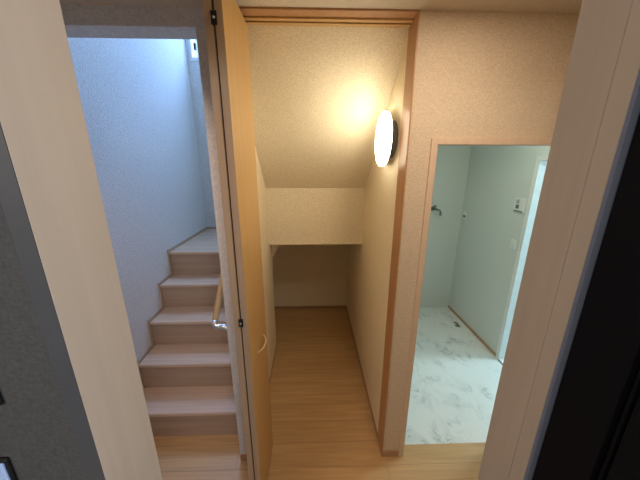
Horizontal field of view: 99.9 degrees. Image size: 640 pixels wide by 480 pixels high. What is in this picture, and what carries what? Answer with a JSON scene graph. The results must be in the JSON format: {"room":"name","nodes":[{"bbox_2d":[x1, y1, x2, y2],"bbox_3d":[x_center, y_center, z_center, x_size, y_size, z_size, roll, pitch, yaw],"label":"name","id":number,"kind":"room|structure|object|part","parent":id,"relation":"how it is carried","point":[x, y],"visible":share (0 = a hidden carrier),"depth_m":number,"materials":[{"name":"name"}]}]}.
{"room":"hallway","nodes":[
{"label":"hallway","id":0,"kind":"room"},
{"bbox_2d":[0,201,88,479],"bbox_3d":[0.198,0.457,0.530,3.080,2.335,0.107,0,16,-2],"label":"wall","id":1,"kind":"structure","parent":0,"point":[37,436],"depth_m":0.40,"materials":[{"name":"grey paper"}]},
{"bbox_2d":[0,393,3,405],"bbox_3d":[-0.518,0.215,0.386,0.102,0.062,0.009,0,16,-2],"label":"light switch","id":2,"kind":"object","parent":1,"relation":"attached to","point":[1,398],"visible":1,"depth_m":0.40,"materials":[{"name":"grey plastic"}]},
{"bbox_2d":[0,457,17,479],"bbox_3d":[-0.562,0.419,0.442,0.136,0.154,0.009,0,16,-2],"label":"light switch","id":3,"kind":"object","parent":1,"relation":"attached to","point":[7,472],"visible":1,"depth_m":0.43,"materials":[{"name":"plastic"}]},
{"bbox_2d":[0,0,639,479],"bbox_3d":[0.012,0.567,0.556,0.771,2.110,0.118,0,16,-2],"label":"door frame","id":4,"kind":"structure","parent":1,"relation":"attached to","point":[51,198],"depth_m":0.38,"materials":[{"name":"beige wood"}]},
{"bbox_3d":[-0.360,0.603,0.498,0.025,2.070,0.010,0,16,-2],"label":"casing","id":5,"kind":"part","parent":4,"relation":"part of","materials":[{"name":"beige wood"}]},
{"bbox_2d":[532,115,639,479],"bbox_3d":[0.402,0.698,0.162,0.032,2.050,0.754,0,16,-2],"label":"door","id":6,"kind":"structure","parent":1,"relation":"in","point":[593,431],"depth_m":0.35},
{"bbox_2d":[68,38,205,360],"bbox_3d":[-1.327,-0.992,1.506,0.110,4.600,2.630,0,16,-2],"label":"wall","id":7,"kind":"structure","parent":0,"point":[136,98],"depth_m":1.93,"materials":[{"name":"white paint"}]},
{"bbox_2d":[255,147,275,377],"bbox_3d":[-0.462,-1.021,1.613,0.084,4.600,0.971,0,16,-2],"label":"wall","id":8,"kind":"structure","parent":0,"point":[266,249],"depth_m":2.16,"materials":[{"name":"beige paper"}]},
{"bbox_2d":[211,272,226,330],"bbox_3d":[-0.552,-0.057,1.752,0.112,0.909,0.887,0,16,-2],"label":"handrail","id":9,"kind":"object","parent":8,"relation":"attached to","point":[214,322],"visible":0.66,"depth_m":1.50,"materials":[{"name":"brown wood"}]},
{"bbox_3d":[-0.587,-0.071,1.763,0.033,0.888,0.856,0,16,-1],"label":"rail","id":10,"kind":"part","parent":9,"relation":"part of","materials":[{"name":"brown wood"}]},
{"bbox_2d":[272,245,278,257],"bbox_3d":[-0.680,0.444,2.905,0.660,1.123,0.744,0,16,-2],"label":"wall","id":11,"kind":"structure","parent":0,"point":[274,247],"depth_m":2.43,"materials":[{"name":"beige paint"}]},
{"bbox_2d":[269,305,377,436],"bbox_3d":[-0.293,1.077,2.593,1.307,0.032,1.707,0,16,-2],"label":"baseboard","id":12,"kind":"structure","parent":11,"relation":"attached to","point":[339,306],"depth_m":2.78,"materials":[{"name":"brown wood"}]},
{"bbox_2d":[266,188,364,244],"bbox_3d":[-0.034,-1.666,1.876,0.794,3.497,0.142,0,16,-2],"label":"wall","id":13,"kind":"structure","parent":0,"point":[295,216],"depth_m":2.21,"materials":[{"name":"beige paint"}]},
{"bbox_2d":[60,4,579,453],"bbox_3d":[0.227,-0.881,1.112,2.972,4.600,0.108,0,16,-2],"label":"wall","id":14,"kind":"structure","parent":0,"point":[478,74],"depth_m":1.13,"materials":[{"name":"beige paint"}]},
{"bbox_2d":[203,0,272,479],"bbox_3d":[-0.312,0.260,1.258,0.087,2.300,0.374,0,16,-2],"label":"door","id":15,"kind":"structure","parent":14,"relation":"in","point":[226,28],"depth_m":1.07,"materials":[{"name":"brown wood"}]},
{"bbox_3d":[-0.287,0.523,1.362,0.035,0.010,0.145,0,16,-2],"label":"handle","id":16,"kind":"part","parent":15,"relation":"part of","materials":[{"name":"brown wood"}]},
{"bbox_2d":[240,450,398,460],"bbox_3d":[0.611,1.326,1.679,2.201,0.045,0.008,0,16,-2],"label":"baseboard","id":17,"kind":"structure","parent":14,"relation":"attached to","point":[386,453],"depth_m":1.67,"materials":[{"name":"brown wood"}]},
{"bbox_2d":[239,6,419,455],"bbox_3d":[-0.027,0.200,1.406,0.832,2.360,0.122,0,16,-2],"label":"door frame","id":18,"kind":"structure","parent":14,"relation":"attached to","point":[275,16],"depth_m":1.14,"materials":[{"name":"brown wood"}]},
{"bbox_2d":[398,138,551,456],"bbox_3d":[0.889,0.433,1.492,0.803,1.866,0.120,0,16,-2],"label":"door frame","id":19,"kind":"structure","parent":14,"relation":"attached to","point":[435,142],"depth_m":1.27,"materials":[{"name":"beige wood"}]},
{"bbox_3d":[0.504,0.457,1.458,0.030,1.838,0.065,0,16,-2],"label":"casing","id":20,"kind":"part","parent":19,"relation":"part of","materials":[{"name":"beige wood"}]},
{"bbox_2d":[59,0,581,12],"bbox_3d":[0.186,-0.815,0.654,3.080,0.050,0.806,0,16,-2],"label":"ceiling","id":21,"kind":"structure","parent":0,"point":[531,6],"depth_m":1.01,"materials":[{"name":"paint"}]},
{"bbox_2d":[247,25,408,187],"bbox_3d":[-0.021,-0.719,1.626,0.794,0.867,0.848,0,16,-2],"label":"ceiling","id":22,"kind":"structure","parent":0,"point":[320,94],"depth_m":1.45,"materials":[{"name":"beige paint"}]},
{"bbox_2d":[154,307,502,479],"bbox_3d":[0.241,1.510,1.192,3.190,0.051,4.670,0,16,-2],"label":"floor","id":23,"kind":"structure","parent":0,"point":[323,428],"depth_m":1.96,"materials":[{"name":"brown wood"}]},
{"bbox_2d":[137,227,237,436],"bbox_3d":[-0.902,0.583,2.446,0.769,1.062,1.689,0,16,-2],"label":"staircase","id":24,"kind":"structure","parent":23,"relation":"on","point":[185,372],"depth_m":1.97,"materials":[{"name":"brown wood"}]},
{"bbox_3d":[-1.282,0.586,2.435,0.010,1.062,1.689,0,16,-2],"label":"skirting","id":25,"kind":"part","parent":24,"relation":"part of","materials":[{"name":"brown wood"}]},
{"bbox_2d":[185,39,471,307],"bbox_3d":[0.229,-1.367,2.857,3.082,4.600,0.157,0,16,-2],"label":"wall","id":26,"kind":"structure","parent":0,"point":[452,162],"depth_m":3.22,"materials":[{"name":"paint"}]},
{"bbox_2d":[188,39,198,61],"bbox_3d":[-0.793,-2.367,2.559,0.970,1.215,0.116,0,16,-2],"label":"window","id":27,"kind":"structure","parent":26,"relation":"in","point":[192,45],"depth_m":2.65,"materials":[{"name":"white glass"}]},
{"bbox_2d":[431,205,441,215],"bbox_3d":[1.314,-0.338,3.046,0.065,0.109,0.126,-10,18,-31],"label":"tap","id":28,"kind":"object","parent":26,"relation":"attached to","point":[433,208],"visible":0.99,"depth_m":3.02,"materials":[{"name":"grey metal"}]},
{"bbox_3d":[1.317,-0.322,3.044,0.051,0.080,0.117,-13,20,-40],"label":"spout","id":29,"kind":"part","parent":28,"relation":"part of","materials":[{"name":"grey metal"}]},
{"bbox_2d":[346,34,407,431],"bbox_3d":[0.425,-1.127,1.997,0.123,4.600,1.715,0,16,-2],"label":"wall","id":30,"kind":"structure","parent":0,"point":[369,262],"depth_m":1.83,"materials":[{"name":"beige paint"}]},
{"bbox_2d":[375,111,397,165],"bbox_3d":[0.349,-0.530,1.421,0.068,0.274,0.274,0,16,-2],"label":"wall lamp","id":31,"kind":"object","parent":30,"relation":"attached to","point":[386,139],"visible":1,"depth_m":1.35,"materials":[{"name":"white plastic"}]},
{"bbox_2d":[449,146,549,352],"bbox_3d":[1.732,-0.040,2.320,0.125,2.335,1.678,0,16,-2],"label":"wall","id":32,"kind":"structure","parent":0,"point":[485,259],"depth_m":2.63,"materials":[{"name":"paint"}]},
{"bbox_2d":[462,211,466,219],"bbox_3d":[1.642,-0.282,3.050,0.012,0.090,0.070,0,16,-2],"label":"wall socket","id":33,"kind":"object","parent":32,"relation":"attached to","point":[464,212],"visible":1,"depth_m":3.04,"materials":[{"name":"white plastic"}]},
{"bbox_2d":[448,305,495,355],"bbox_3d":[1.654,0.971,2.987,0.008,0.030,0.930,0,16,-2],"label":"baseboard","id":34,"kind":"structure","parent":32,"relation":"attached to","point":[449,307],"depth_m":2.91,"materials":[{"name":"brown wood"}]},
{"bbox_2d":[510,239,517,249],"bbox_3d":[1.665,0.037,2.314,0.012,0.080,0.070,0,16,-2],"label":"light switch","id":35,"kind":"object","parent":32,"relation":"attached to","point":[513,244],"visible":1,"depth_m":2.31,"materials":[{"name":"white plastic"}]},
{"bbox_2d":[513,197,526,212],"bbox_3d":[1.665,-0.292,2.240,0.012,0.120,0.120,0,16,-2],"label":"light switch","id":36,"kind":"object","parent":32,"relation":"attached to","point":[520,203],"visible":1,"depth_m":2.23,"materials":[{"name":"white plastic"}]},
{"bbox_2d":[495,156,547,364],"bbox_3d":[1.738,0.330,1.959,0.142,1.817,0.711,0,16,-2],"label":"door frame","id":37,"kind":"structure","parent":32,"relation":"attached to","point":[541,161],"depth_m":2.23,"materials":[{"name":"white plastic"}]}
]}

